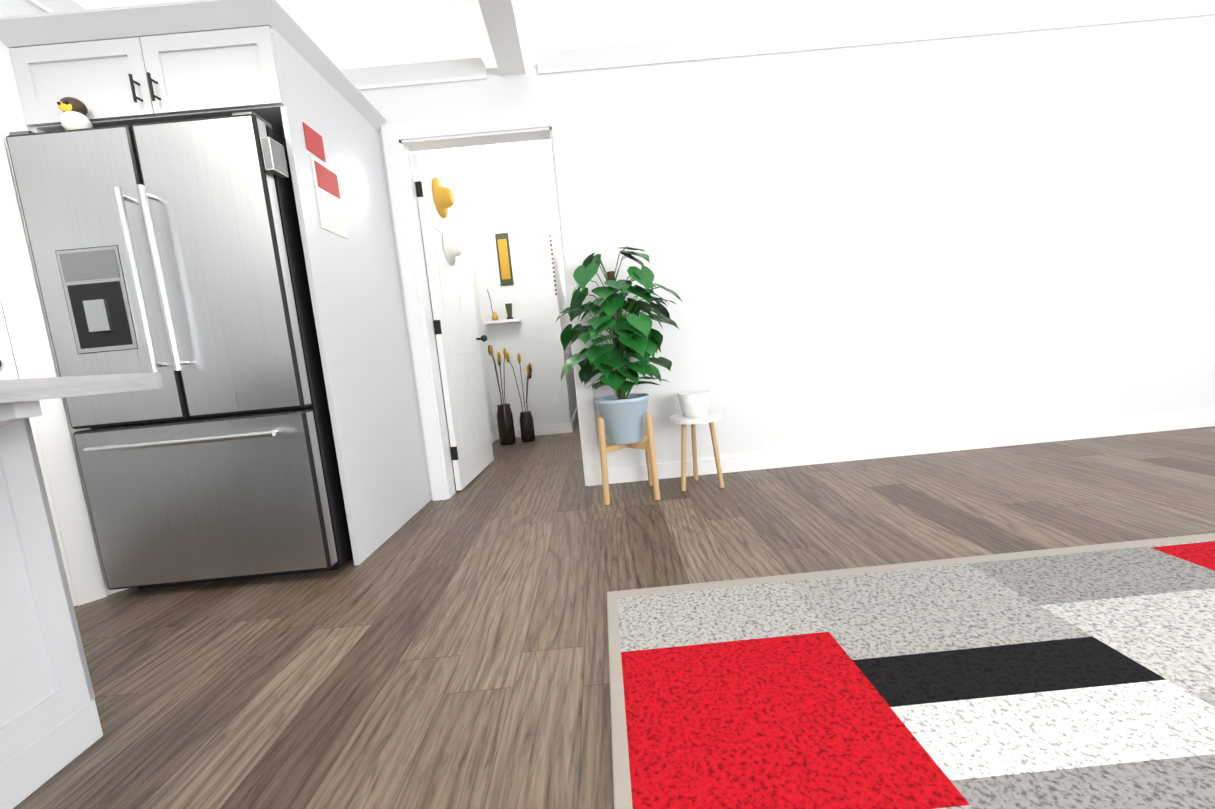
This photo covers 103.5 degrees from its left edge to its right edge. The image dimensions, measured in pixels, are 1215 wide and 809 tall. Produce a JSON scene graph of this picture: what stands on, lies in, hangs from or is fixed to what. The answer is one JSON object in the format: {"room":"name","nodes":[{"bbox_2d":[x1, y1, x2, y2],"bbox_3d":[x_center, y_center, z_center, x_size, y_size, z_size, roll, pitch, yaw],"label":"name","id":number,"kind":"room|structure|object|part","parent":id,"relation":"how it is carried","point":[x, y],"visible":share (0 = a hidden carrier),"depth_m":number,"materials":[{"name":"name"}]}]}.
{"room":"kitchen","nodes":[
{"label":"kitchen","id":0,"kind":"room"},
{"bbox_2d":[0,11,127,594],"bbox_3d":[-2.605,-0.369,1.608,0.100,2.560,1.039,0,9,38],"label":"wall","id":1,"kind":"structure","parent":0,"point":[12,119],"depth_m":1.88,"materials":[{"name":"paint"}]},
{"bbox_2d":[0,302,18,379],"bbox_3d":[-2.537,-0.181,1.633,0.468,2.144,0.539,-5,7,0],"label":"frosted glass","id":2,"kind":"object","parent":1,"relation":"attached to","point":[8,370],"visible":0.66,"depth_m":1.87,"materials":[{"name":"white"}]},
{"bbox_2d":[0,128,106,605],"bbox_3d":[-2.568,-0.223,1.641,0.117,2.255,0.850,0,9,38],"label":"panel","id":3,"kind":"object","parent":1,"relation":"attached to","point":[25,325],"depth_m":1.93,"materials":[{"name":"white wood"}]},
{"bbox_2d":[25,0,1214,90],"bbox_3d":[0.521,-1.528,-1.625,8.200,0.087,8.900,-5,7,0],"label":"crown molding","id":4,"kind":"structure","parent":1,"relation":"attached to","point":[746,45],"depth_m":2.77,"materials":[{"name":"white wood"}]},
{"bbox_2d":[0,0,128,588],"bbox_3d":[-2.308,-0.496,2.448,0.100,2.560,0.940,-5,7,0],"label":"wall","id":5,"kind":"structure","parent":0,"point":[14,7],"depth_m":1.91,"materials":[{"name":"paint"}]},
{"bbox_2d":[410,150,493,462],"bbox_3d":[-1.354,-0.778,4.075,0.100,2.560,2.080,-5,7,0],"label":"wall","id":6,"kind":"structure","parent":0,"point":[431,160],"depth_m":4.77,"materials":[{"name":"paint"}]},
{"bbox_2d":[452,430,496,476],"bbox_3d":[-1.183,0.439,4.170,0.014,0.100,1.980,-5,7,0],"label":"baseboard","id":7,"kind":"structure","parent":6,"relation":"attached to","point":[493,435],"depth_m":5.00,"materials":[{"name":"white"}]},
{"bbox_2d":[466,185,561,429],"bbox_3d":[-0.965,-0.931,5.062,0.720,2.560,0.100,-5,7,0],"label":"wall","id":8,"kind":"structure","parent":0,"point":[525,218],"depth_m":4.99,"materials":[{"name":"paint"}]},
{"bbox_2d":[484,318,521,324],"bbox_3d":[-1.077,-0.856,4.952,0.360,0.030,0.129,-5,7,0],"label":"shelf","id":9,"kind":"object","parent":8,"relation":"attached to","point":[503,321],"visible":1,"depth_m":4.89,"materials":[{"name":"white wood"}]},
{"bbox_2d":[487,289,512,320],"bbox_3d":[-1.105,-1.034,4.926,0.243,0.331,0.068,-5,7,0],"label":"decor","id":10,"kind":"object","parent":9,"relation":"on","point":[508,310],"visible":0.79,"depth_m":4.92,"materials":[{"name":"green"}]},
{"bbox_2d":[495,233,513,285],"bbox_3d":[-1.062,-1.492,4.931,0.130,0.520,0.024,-5,7,0],"label":"picture","id":11,"kind":"object","parent":8,"relation":"attached to","point":[504,258],"visible":1,"depth_m":4.92,"materials":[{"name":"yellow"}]},
{"bbox_2d":[496,423,571,438],"bbox_3d":[-0.801,0.288,5.150,0.780,0.100,0.014,-5,7,0],"label":"baseboard","id":12,"kind":"structure","parent":8,"relation":"attached to","point":[567,427],"depth_m":5.14,"materials":[{"name":"white"}]},
{"bbox_2d":[551,394,557,403],"bbox_3d":[-0.567,-0.059,5.117,0.070,0.110,0.005,-5,7,0],"label":"outlet","id":13,"kind":"object","parent":8,"relation":"attached to","point":[554,398],"visible":1,"depth_m":5.12,"materials":[{"name":"white plastic"}]},
{"bbox_2d":[538,185,576,423],"bbox_3d":[-0.578,-1.102,6.207,0.100,2.560,2.400,-5,7,0],"label":"wall","id":14,"kind":"structure","parent":0,"point":[550,226],"depth_m":5.11,"materials":[{"name":"paint"}]},
{"bbox_2d":[549,235,556,294],"bbox_3d":[-0.561,-1.437,4.948,0.022,0.607,0.022,-5,7,0],"label":"bead","id":15,"kind":"object","parent":14,"relation":"hanging from","point":[553,263],"visible":1,"depth_m":4.94,"materials":[{"name":"red plastic"}]},
{"bbox_2d":[571,407,577,431],"bbox_3d":[-0.408,0.116,6.295,0.014,0.100,2.314,-5,7,0],"label":"baseboard","id":16,"kind":"structure","parent":14,"relation":"attached to","point":[575,415],"depth_m":5.72,"materials":[{"name":"white"}]},
{"bbox_2d":[73,0,1126,223],"bbox_3d":[0.267,-1.885,0.796,8.600,0.100,13.800,-5,7,0],"label":"ceiling","id":17,"kind":"structure","parent":0,"point":[346,34],"depth_m":2.58,"materials":[{"name":"paint"}]},
{"bbox_2d":[462,0,538,75],"bbox_3d":[-0.283,-1.441,-1.778,0.699,0.075,9.206,-5,7,0],"label":"ceiling beam","id":18,"kind":"structure","parent":17,"relation":"attached to","point":[504,34],"depth_m":2.46,"materials":[{"name":"white wood"}]},
{"bbox_2d":[13,417,1214,808],"bbox_3d":[0.511,0.745,1.107,8.600,0.100,13.800,-5,7,0],"label":"floor","id":19,"kind":"structure","parent":0,"point":[451,651],"depth_m":1.74,"materials":[{"name":"wood"}]},
{"bbox_2d":[0,400,102,808],"bbox_3d":[-1.550,0.580,-0.006,1.143,0.864,2.378,-5,7,0],"label":"kitchen island","id":20,"kind":"object","parent":19,"relation":"on","point":[50,725],"depth_m":1.10,"materials":[{"name":"white paint"}]},
{"bbox_2d":[0,372,164,403],"bbox_3d":[-1.553,0.130,-0.060,1.216,0.040,2.530,-5,7,0],"label":"island countertop","id":21,"kind":"structure","parent":20,"relation":"on","point":[12,391],"depth_m":0.95,"materials":[{"name":"white stone"}]},
{"bbox_2d":[6,111,352,589],"bbox_3d":[-1.727,-0.195,2.365,0.940,1.877,1.037,-5,7,0],"label":"refrigerator","id":22,"kind":"object","parent":19,"relation":"on","point":[172,252],"visible":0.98,"depth_m":1.91,"materials":[{"name":"silver metal"}]},
{"bbox_2d":[57,97,92,129],"bbox_3d":[-2.060,-1.112,1.854,0.090,0.139,0.082,-5,7,0],"label":"figurine","id":23,"kind":"object","parent":22,"relation":"on","point":[74,114],"visible":0.79,"depth_m":1.83,"materials":[{"name":"white ceramic"}]},
{"bbox_2d":[0,0,430,564],"bbox_3d":[-1.712,-0.419,2.415,1.068,2.305,1.043,-5,7,0],"label":"tall cabinet","id":24,"kind":"object","parent":19,"relation":"on","point":[276,67],"depth_m":2.06,"materials":[{"name":"white paint"}]},
{"bbox_3d":[-1.298,-0.985,2.066,0.054,0.430,0.465,-5,7,0],"label":"wall-mounted side notes panel","id":25,"kind":"part","parent":24,"relation":"part of","materials":[{"name":"white paper"}]},
{"bbox_2d":[488,345,515,445],"bbox_3d":[-1.047,-0.096,4.739,0.165,0.999,0.230,-5,7,0],"label":"floor vase","id":26,"kind":"object","parent":19,"relation":"on","point":[505,423],"visible":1,"depth_m":4.73,"materials":[{"name":"black ceramic"}]},
{"bbox_2d":[506,352,534,441],"bbox_3d":[-0.839,-0.079,4.804,0.251,0.912,0.226,-5,7,0],"label":"floor vase","id":27,"kind":"object","parent":19,"relation":"on","point":[527,426],"visible":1,"depth_m":4.79,"materials":[{"name":"black ceramic"}]},
{"bbox_2d":[598,413,660,504],"bbox_3d":[0.113,0.286,2.788,0.319,0.488,0.319,-5,7,0],"label":"plant stand","id":28,"kind":"object","parent":19,"relation":"on","point":[647,443],"visible":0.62,"depth_m":2.65,"materials":[{"name":"beige wood"}]},
{"bbox_2d":[595,393,648,444],"bbox_3d":[0.094,0.084,2.764,0.312,0.258,0.312,-5,7,0],"label":"plant pot","id":29,"kind":"object","parent":28,"relation":"on","point":[624,421],"visible":0.98,"depth_m":2.66,"materials":[{"name":"blue"}]},
{"bbox_2d":[556,246,681,399],"bbox_3d":[0.071,-0.435,2.664,0.712,0.836,0.566,-5,7,0],"label":"pothos plant","id":30,"kind":"object","parent":29,"relation":"in","point":[633,334],"visible":1,"depth_m":2.58,"materials":[{"name":"green plant"}]},
{"bbox_2d":[670,390,723,490],"bbox_3d":[0.527,0.208,2.817,0.300,0.560,0.300,-5,7,0],"label":"stand","id":31,"kind":"object","parent":19,"relation":"on","point":[694,405],"visible":1,"depth_m":2.75,"materials":[{"name":"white wood"}]},
{"bbox_2d":[607,533,1214,808],"bbox_3d":[1.117,0.714,0.410,2.200,0.012,2.600,-5,7,0],"label":"living room rug","id":32,"kind":"object","parent":19,"relation":"on","point":[1078,677],"visible":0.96,"depth_m":1.13,"materials":[{"name":"carpet"}]},
{"bbox_2d":[360,15,1214,499],"bbox_3d":[0.489,-0.822,2.998,8.320,2.560,0.120,-5,7,0],"label":"wall","id":33,"kind":"structure","parent":0,"point":[918,239],"depth_m":2.93,"materials":[{"name":"paint"}]},
{"bbox_2d":[412,154,493,490],"bbox_3d":[-1.072,-0.535,3.503,0.210,2.138,0.867,-5,7,0],"label":"hall door","id":34,"kind":"structure","parent":33,"relation":"in","point":[457,337],"depth_m":3.34,"materials":[{"name":"white wood"}]},
{"bbox_2d":[432,177,453,217],"bbox_3d":[-1.104,-1.414,3.271,0.091,0.260,0.260,-5,7,0],"label":"straw hat","id":35,"kind":"object","parent":34,"relation":"hanging from","point":[443,198],"visible":0.98,"depth_m":3.22,"materials":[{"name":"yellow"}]},
{"bbox_2d":[442,230,462,264],"bbox_3d":[-1.074,-1.104,3.368,0.091,0.240,0.240,-5,7,0],"label":"hat","id":36,"kind":"object","parent":34,"relation":"hanging from","point":[453,248],"visible":1,"depth_m":3.32,"materials":[{"name":"white fabric"}]},
{"bbox_2d":[381,108,600,500],"bbox_3d":[-0.682,-0.567,3.004,1.080,2.270,0.154,-5,7,0],"label":"door frame","id":37,"kind":"structure","parent":33,"relation":"attached to","point":[401,141],"depth_m":2.90,"materials":[{"name":"white wood"}]},
{"bbox_2d":[600,411,1214,484],"bbox_3d":[2.351,0.238,3.090,4.810,0.100,0.014,-5,7,0],"label":"baseboard","id":38,"kind":"structure","parent":33,"relation":"attached to","point":[939,444],"depth_m":3.08,"materials":[{"name":"white"}]}
]}

